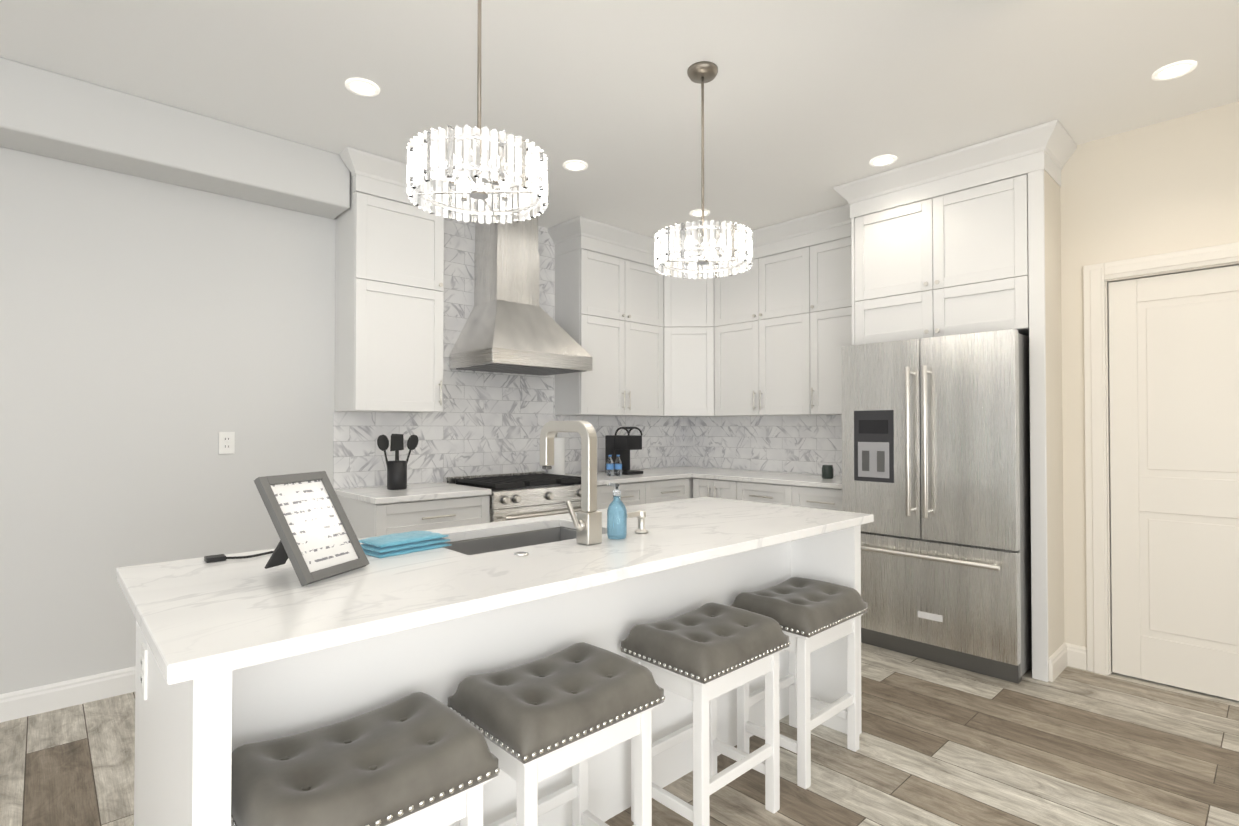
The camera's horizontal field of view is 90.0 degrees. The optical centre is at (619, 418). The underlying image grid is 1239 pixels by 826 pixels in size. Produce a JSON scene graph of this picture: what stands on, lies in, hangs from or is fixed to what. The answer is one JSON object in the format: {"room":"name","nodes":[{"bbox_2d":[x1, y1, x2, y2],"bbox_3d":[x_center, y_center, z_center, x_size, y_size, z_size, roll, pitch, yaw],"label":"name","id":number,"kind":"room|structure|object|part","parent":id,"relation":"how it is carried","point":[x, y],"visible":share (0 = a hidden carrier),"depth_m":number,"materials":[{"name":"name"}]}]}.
{"room":"kitchen","nodes":[
{"label":"kitchen","id":0,"kind":"room"},
{"bbox_2d":[0,57,349,218],"bbox_3d":[-3.383,-1.350,1.935,4.855,0.290,0.270,1,-1,-43],"label":"soffit beam","id":1,"kind":"structure","parent":0,"point":[46,113],"depth_m":2.92,"materials":[{"name":"white paint"}]},
{"bbox_2d":[0,147,644,693],"bbox_3d":[-2.322,-0.074,3.175,8.120,2.810,0.120,1,-1,-43],"label":"wall","id":2,"kind":"structure","parent":0,"point":[156,337],"depth_m":3.03,"materials":[{"name":"white paint"}]},
{"bbox_2d":[0,666,135,722],"bbox_3d":[-3.470,1.257,1.994,4.855,0.118,0.016,1,-1,-43],"label":"baseboard","id":3,"kind":"structure","parent":2,"relation":"attached to","point":[43,699],"depth_m":2.85,"materials":[{"name":"white paint"}]},
{"bbox_2d":[219,432,234,453],"bbox_3d":[-2.091,0.128,3.298,0.072,0.116,0.008,1,-1,-43],"label":"outlet","id":4,"kind":"object","parent":2,"relation":"attached to","point":[226,442],"visible":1,"depth_m":3.30,"materials":[{"name":"white plastic"}]},
{"bbox_2d":[335,146,455,412],"bbox_3d":[-1.359,-0.755,3.720,0.682,1.426,0.403,1,-1,-43],"label":"upper cabinet","id":5,"kind":"object","parent":2,"relation":"attached to","point":[389,296],"visible":0.98,"depth_m":3.59,"materials":[{"name":"white wood"}]},
{"bbox_2d":[333,202,683,488],"bbox_3d":[-0.545,-0.493,4.748,3.142,1.929,0.010,1,-1,-43],"label":"backsplash","id":6,"kind":"structure","parent":2,"relation":"attached to","point":[483,422],"depth_m":4.29,"materials":[{"name":"tile"}]},
{"bbox_2d":[450,199,591,375],"bbox_3d":[-0.667,-0.895,4.255,0.800,1.134,0.546,1,-1,-43],"label":"range hood","id":7,"kind":"object","parent":2,"relation":"attached to","point":[511,325],"visible":0.9,"depth_m":4.15,"materials":[{"name":"silver metal"}]},
{"bbox_2d":[555,248,662,415],"bbox_3d":[-0.057,-0.739,4.963,0.887,1.426,0.360,1,-1,-43],"label":"upper cabinet","id":8,"kind":"object","parent":2,"relation":"attached to","point":[609,314],"visible":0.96,"depth_m":4.77,"materials":[{"name":"white wood"}]},
{"bbox_2d":[645,269,724,416],"bbox_3d":[0.585,-0.734,5.384,0.620,1.426,0.620,1,-1,-43],"label":"upper cabinet","id":9,"kind":"object","parent":2,"relation":"attached to","point":[688,352],"visible":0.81,"depth_m":5.15,"materials":[{"name":"white wood"}]},
{"bbox_2d":[0,642,1238,825],"bbox_3d":[0.269,1.325,0.377,8.120,0.060,7.720,1,-1,-43],"label":"floor","id":10,"kind":"structure","parent":0,"point":[940,744],"depth_m":2.39,"materials":[{"name":"brown wood"}]},
{"bbox_2d":[231,692,499,825],"bbox_3d":[-0.541,0.984,1.287,0.460,0.646,0.360,1,-1,-43],"label":"bar stool","id":11,"kind":"object","parent":10,"relation":"on","point":[419,759],"visible":0.9,"depth_m":1.23,"materials":[{"name":"white"}]},
{"bbox_2d":[337,495,489,537],"bbox_3d":[-1.213,0.894,3.658,0.678,0.886,0.640,1,-1,-43],"label":"base cabinet","id":12,"kind":"object","parent":10,"relation":"on","point":[366,519],"visible":0.29,"depth_m":3.41,"materials":[{"name":"white wood"}]},
{"bbox_2d":[334,482,491,503],"bbox_3d":[-1.222,0.433,3.665,0.690,0.032,0.626,1,-1,-43],"label":"countertop","id":13,"kind":"structure","parent":12,"relation":"on","point":[409,493],"depth_m":3.54,"materials":[{"name":"stone"}]},
{"bbox_2d":[377,434,418,489],"bbox_3d":[-1.319,0.253,3.682,0.259,0.327,0.112,1,-1,-43],"label":"utensil holder","id":14,"kind":"object","parent":13,"relation":"on","point":[396,474],"visible":1,"depth_m":3.64,"materials":[{"name":"black plastic"}]},
{"bbox_2d":[134,525,861,825],"bbox_3d":[-0.147,0.875,2.137,2.357,0.886,0.894,1,-1,-43],"label":"kitchen island","id":15,"kind":"object","parent":10,"relation":"on","point":[186,736],"depth_m":1.71,"materials":[{"name":"white wood"}]},
{"bbox_2d":[116,497,873,688],"bbox_3d":[-0.123,0.410,2.122,2.430,0.039,0.910,1,-1,-43],"label":"island countertop","id":16,"kind":"structure","parent":15,"relation":"on","point":[197,619],"depth_m":1.49,"materials":[{"name":"white stone"}]},
{"bbox_2d":[204,551,273,562],"bbox_3d":[-1.034,0.386,1.770,0.252,0.012,0.045,1,-1,-36],"label":"cable","id":17,"kind":"object","parent":16,"relation":"on","point":[215,558],"visible":0.71,"depth_m":1.72,"materials":[{"name":"black plastic"}]},
{"bbox_2d":[254,471,369,585],"bbox_3d":[-0.783,0.263,1.553,0.205,0.248,0.212,0,-1,17],"label":"picture frame","id":18,"kind":"object","parent":16,"relation":"on","point":[319,540],"visible":1,"depth_m":1.53,"materials":[{"name":"grey"}]},
{"bbox_2d":[359,531,451,557],"bbox_3d":[-0.655,0.372,1.879,0.150,0.042,0.240,-1,-1,39],"label":"cloth","id":19,"kind":"object","parent":16,"relation":"on","point":[389,545],"visible":0.98,"depth_m":1.82,"materials":[{"name":"blue fabric"}]},
{"bbox_3d":[-0.283,0.389,1.788,0.044,0.006,0.044,1,-1,-43],"label":"air switch button","id":20,"kind":"part","parent":16,"relation":"part of","materials":[{"name":"silver metal"}]},
{"bbox_2d":[443,525,603,552],"bbox_3d":[-0.335,0.534,2.135,0.652,0.232,0.412,1,-1,-43],"label":"sink","id":21,"kind":"object","parent":16,"relation":"in","point":[478,542],"depth_m":2.33,"materials":[{"name":"grey metal"}]},
{"bbox_2d":[540,421,601,544],"bbox_3d":[-0.192,0.201,2.029,0.122,0.389,0.274,1,-1,-43],"label":"faucet","id":22,"kind":"object","parent":16,"relation":"on","point":[587,520],"visible":1,"depth_m":1.96,"materials":[{"name":"silver metal"}]},
{"bbox_2d":[607,483,626,538],"bbox_3d":[-0.011,0.305,2.062,0.066,0.180,0.072,1,-1,-43],"label":"soap bottle","id":23,"kind":"object","parent":16,"relation":"on","point":[616,519],"visible":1,"depth_m":2.04,"materials":[{"name":"blue glass"}]},
{"bbox_2d":[627,510,647,532],"bbox_3d":[0.058,0.359,2.148,0.099,0.076,0.048,1,-1,-43],"label":"soap dispenser pump","id":24,"kind":"object","parent":16,"relation":"on","point":[640,515],"visible":0.94,"depth_m":2.15,"materials":[{"name":"silver metal"}]},
{"bbox_2d":[443,471,580,522],"bbox_3d":[-0.645,0.866,4.144,0.806,0.955,0.701,1,-1,-43],"label":"range","id":25,"kind":"object","parent":10,"relation":"on","point":[518,495],"visible":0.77,"depth_m":3.92,"materials":[{"name":"silver metal"}]},
{"bbox_2d":[447,642,664,825],"bbox_3d":[-0.164,0.989,1.639,0.460,0.646,0.360,1,-1,-43],"label":"bar stool","id":26,"kind":"object","parent":10,"relation":"on","point":[576,706],"visible":0.96,"depth_m":1.56,"materials":[{"name":"white"}]},
{"bbox_2d":[447,642,664,763],"bbox_3d":[-0.164,0.714,1.642,0.460,0.096,0.360,1,-1,-43],"label":"cushion","id":27,"kind":"object","parent":26,"relation":"on","point":[531,712],"depth_m":1.54,"materials":[{"name":"grey fabric"}]},
{"bbox_2d":[597,481,648,509],"bbox_3d":[-0.198,0.907,4.628,0.497,0.886,0.606,1,-1,-43],"label":"base cabinet","id":28,"kind":"object","parent":10,"relation":"on","point":[639,493],"depth_m":4.46,"materials":[{"name":"white wood"}]},
{"bbox_2d":[565,469,690,484],"bbox_3d":[-0.011,0.448,4.793,0.990,0.032,0.628,1,-1,-43],"label":"countertop","id":29,"kind":"structure","parent":28,"relation":"on","point":[648,474],"depth_m":4.70,"materials":[{"name":"stone"}]},
{"bbox_2d":[548,432,564,474],"bbox_3d":[-0.474,0.261,4.641,0.150,0.335,0.150,1,-1,-43],"label":"paper towel roll","id":30,"kind":"object","parent":29,"relation":"on","point":[558,467],"visible":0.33,"depth_m":4.58,"materials":[{"name":"white paper"}]},
{"bbox_2d":[606,455,621,475],"bbox_3d":[-0.040,0.350,4.648,0.120,0.158,0.056,0,-1,-14],"label":"water bottles","id":31,"kind":"object","parent":29,"relation":"on","point":[611,466],"visible":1,"depth_m":4.63,"materials":[{"name":"blue plastic"}]},
{"bbox_2d":[605,427,642,474],"bbox_3d":[0.038,0.248,4.892,0.170,0.368,0.262,1,-1,-43],"label":"coffee maker","id":32,"kind":"object","parent":29,"relation":"on","point":[622,446],"visible":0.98,"depth_m":4.85,"materials":[{"name":"black plastic"}]},
{"bbox_2d":[649,477,692,502],"bbox_3d":[0.166,0.911,4.967,0.498,0.886,0.606,1,-1,-43],"label":"base cabinet","id":33,"kind":"object","parent":10,"relation":"on","point":[681,488],"depth_m":4.77,"materials":[{"name":"white wood"}]},
{"bbox_2d":[620,602,789,825],"bbox_3d":[0.289,0.994,2.061,0.460,0.646,0.360,1,-1,-43],"label":"bar stool","id":34,"kind":"object","parent":10,"relation":"on","point":[704,657],"visible":0.98,"depth_m":1.97,"materials":[{"name":"white"}]},
{"bbox_2d":[620,602,789,683],"bbox_3d":[0.289,0.719,2.065,0.460,0.096,0.360,1,-1,-43],"label":"cushion","id":35,"kind":"object","parent":34,"relation":"on","point":[706,644],"depth_m":1.96,"materials":[{"name":"grey fabric"}]},
{"bbox_2d":[693,478,724,498],"bbox_3d":[0.948,0.911,4.968,0.606,0.886,0.419,1,-1,-43],"label":"base cabinet","id":36,"kind":"object","parent":10,"relation":"on","point":[702,487],"depth_m":4.80,"materials":[{"name":"white wood"}]},
{"bbox_2d":[725,480,788,504],"bbox_3d":[1.229,0.907,4.667,0.606,0.886,0.527,1,-1,-43],"label":"base cabinet","id":37,"kind":"object","parent":10,"relation":"on","point":[734,490],"depth_m":4.48,"materials":[{"name":"white wood"}]},
{"bbox_2d":[651,466,841,488],"bbox_3d":[1.043,0.449,4.853,0.632,0.032,1.978,1,-1,-43],"label":"countertop","id":38,"kind":"structure","parent":37,"relation":"on","point":[782,478],"depth_m":4.62,"materials":[{"name":"stone"}]},
{"bbox_2d":[822,465,833,478],"bbox_3d":[1.486,0.379,4.423,0.080,0.095,0.079,1,-1,-43],"label":"candle jar","id":39,"kind":"object","parent":38,"relation":"on","point":[827,471],"visible":1,"depth_m":4.39,"materials":[{"name":"grey glass"}]},
{"bbox_2d":[731,577,867,788],"bbox_3d":[0.710,0.999,2.454,0.460,0.646,0.360,1,-1,-43],"label":"bar stool","id":40,"kind":"object","parent":10,"relation":"on","point":[809,616],"visible":0.92,"depth_m":2.38,"materials":[{"name":"white"}]},
{"bbox_2d":[731,577,867,637],"bbox_3d":[0.710,0.724,2.457,0.460,0.096,0.360,1,-1,-43],"label":"cushion","id":41,"kind":"object","parent":40,"relation":"on","point":[802,607],"depth_m":2.36,"materials":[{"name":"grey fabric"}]},
{"bbox_2d":[789,485,841,510],"bbox_3d":[1.567,0.903,4.304,0.606,0.886,0.465,1,-1,-43],"label":"base cabinet","id":42,"kind":"object","parent":10,"relation":"on","point":[811,497],"depth_m":4.14,"materials":[{"name":"white wood"}]},
{"bbox_2d":[841,329,1031,683],"bbox_3d":[1.942,0.449,3.677,0.908,1.778,0.917,1,-1,-43],"label":"refrigerator","id":43,"kind":"object","parent":10,"relation":"on","point":[936,457],"visible":0.9,"depth_m":3.32,"materials":[{"name":"silver metal"}]},
{"bbox_2d":[851,169,1048,681],"bbox_3d":[2.050,-0.065,3.743,0.703,2.806,1.027,1,-1,-43],"label":"tall cabinet","id":44,"kind":"object","parent":10,"relation":"on","point":[968,260],"visible":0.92,"depth_m":3.40,"materials":[{"name":"white wood"}]},
{"bbox_2d":[0,0,1238,239],"bbox_3d":[0.269,-1.554,0.414,8.120,0.080,7.720,1,-1,-43],"label":"ceiling","id":45,"kind":"structure","parent":0,"point":[810,106],"depth_m":2.68,"materials":[{"name":"white paint"}]},
{"bbox_2d":[345,78,379,96],"bbox_3d":[-1.148,-1.480,2.770,0.144,0.007,0.144,1,-1,-43],"label":"recessed light","id":46,"kind":"object","parent":45,"relation":"in","point":[362,87],"visible":1,"depth_m":2.77,"materials":[{"name":"white"}]},
{"bbox_2d":[407,0,547,223],"bbox_3d":[-0.423,-1.073,1.869,0.412,0.844,0.411,1,-1,-43],"label":"pendant light","id":47,"kind":"object","parent":45,"relation":"hanging from","point":[529,185],"visible":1,"depth_m":1.79,"materials":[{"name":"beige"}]},
{"bbox_2d":[563,160,587,170],"bbox_3d":[-0.256,-1.469,3.602,0.144,0.007,0.144,1,-1,-43],"label":"recessed light","id":48,"kind":"object","parent":45,"relation":"in","point":[574,165],"visible":1,"depth_m":3.60,"materials":[{"name":"white"}]},
{"bbox_2d":[690,209,709,216],"bbox_3d":[0.571,-1.459,4.400,0.144,0.007,0.144,1,-1,-43],"label":"recessed light","id":49,"kind":"object","parent":45,"relation":"in","point":[695,213],"visible":0.81,"depth_m":4.40,"materials":[{"name":"white"}]},
{"bbox_2d":[654,61,752,278],"bbox_3d":[0.354,-1.063,2.634,0.412,0.844,0.411,1,-1,-43],"label":"pendant light","id":50,"kind":"object","parent":45,"relation":"hanging from","point":[668,251],"visible":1,"depth_m":2.55,"materials":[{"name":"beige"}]},
{"bbox_2d":[870,155,896,166],"bbox_3d":[1.503,-1.470,3.533,0.144,0.007,0.144,1,-1,-43],"label":"recessed light","id":51,"kind":"object","parent":45,"relation":"in","point":[882,160],"visible":1,"depth_m":3.53,"materials":[{"name":"white"}]},
{"bbox_2d":[1152,60,1196,80],"bbox_3d":[2.364,-1.482,2.640,0.144,0.007,0.144,1,-1,-43],"label":"recessed light","id":52,"kind":"object","parent":45,"relation":"in","point":[1174,70],"visible":1,"depth_m":2.64,"materials":[{"name":"white"}]},
{"bbox_2d":[1044,170,1063,660],"bbox_3d":[2.438,-0.070,3.450,0.780,2.810,0.070,1,-1,-43],"label":"wall","id":53,"kind":"structure","parent":0,"point":[1055,542],"depth_m":3.26,"materials":[{"name":"beige paint"}]},
{"bbox_2d":[1060,101,1238,646],"bbox_3d":[4.024,-0.092,1.750,0.120,2.810,4.580,1,-1,-43],"label":"wall","id":54,"kind":"structure","parent":0,"point":[1170,186],"depth_m":3.21,"materials":[{"name":"beige paint"}]},
{"bbox_2d":[547,119,1076,268],"bbox_3d":[0.956,-1.363,4.046,1.259,0.201,3.094,1,-1,-43],"label":"crown molding","id":55,"kind":"structure","parent":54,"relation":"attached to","point":[1050,148],"depth_m":3.71,"materials":[{"name":"white wood"}]},
{"bbox_2d":[1049,642,1086,681],"bbox_3d":[3.860,1.252,1.579,0.330,0.118,4.580,1,-1,-43],"label":"baseboard","id":56,"kind":"structure","parent":54,"relation":"attached to","point":[1063,656],"depth_m":3.29,"materials":[{"name":"white paint"}]},
{"bbox_2d":[1083,242,1238,674],"bbox_3d":[2.869,0.254,2.966,0.146,2.148,1.016,1,-1,-43],"label":"door frame","id":57,"kind":"structure","parent":54,"relation":"attached to","point":[1098,278],"depth_m":3.24,"materials":[{"name":"white paint"}]},
{"bbox_2d":[1108,265,1238,700],"bbox_3d":[2.831,0.299,2.930,0.110,2.034,0.814,1,-1,-43],"label":"door","id":58,"kind":"structure","parent":54,"relation":"in","point":[1174,402],"depth_m":3.05,"materials":[{"name":"white paint"}]},
{"bbox_3d":[1.650,-0.053,4.780,0.120,2.810,2.950,1,-1,-43],"label":"wall","id":59,"kind":"structure","parent":0,"visible":0},
{"bbox_2d":[684,415,841,475],"bbox_3d":[1.279,0.226,5.078,0.010,0.499,1.981,1,-1,-43],"label":"backsplash","id":60,"kind":"structure","parent":59,"relation":"attached to","point":[806,444],"depth_m":5.14,"materials":[{"name":"tile"}]},
{"bbox_2d":[714,246,817,415],"bbox_3d":[1.191,-0.740,4.924,0.360,1.426,0.874,1,-1,-43],"label":"upper cabinet","id":61,"kind":"object","parent":59,"relation":"attached to","point":[762,312],"visible":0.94,"depth_m":4.78,"materials":[{"name":"white wood"}]},
{"bbox_2d":[810,236,851,414],"bbox_3d":[1.657,-0.746,4.425,0.360,1.426,0.488,1,-1,-43],"label":"upper cabinet","id":62,"kind":"object","parent":59,"relation":"attached to","point":[830,302],"visible":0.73,"depth_m":4.40,"materials":[{"name":"white wood"}]}
]}

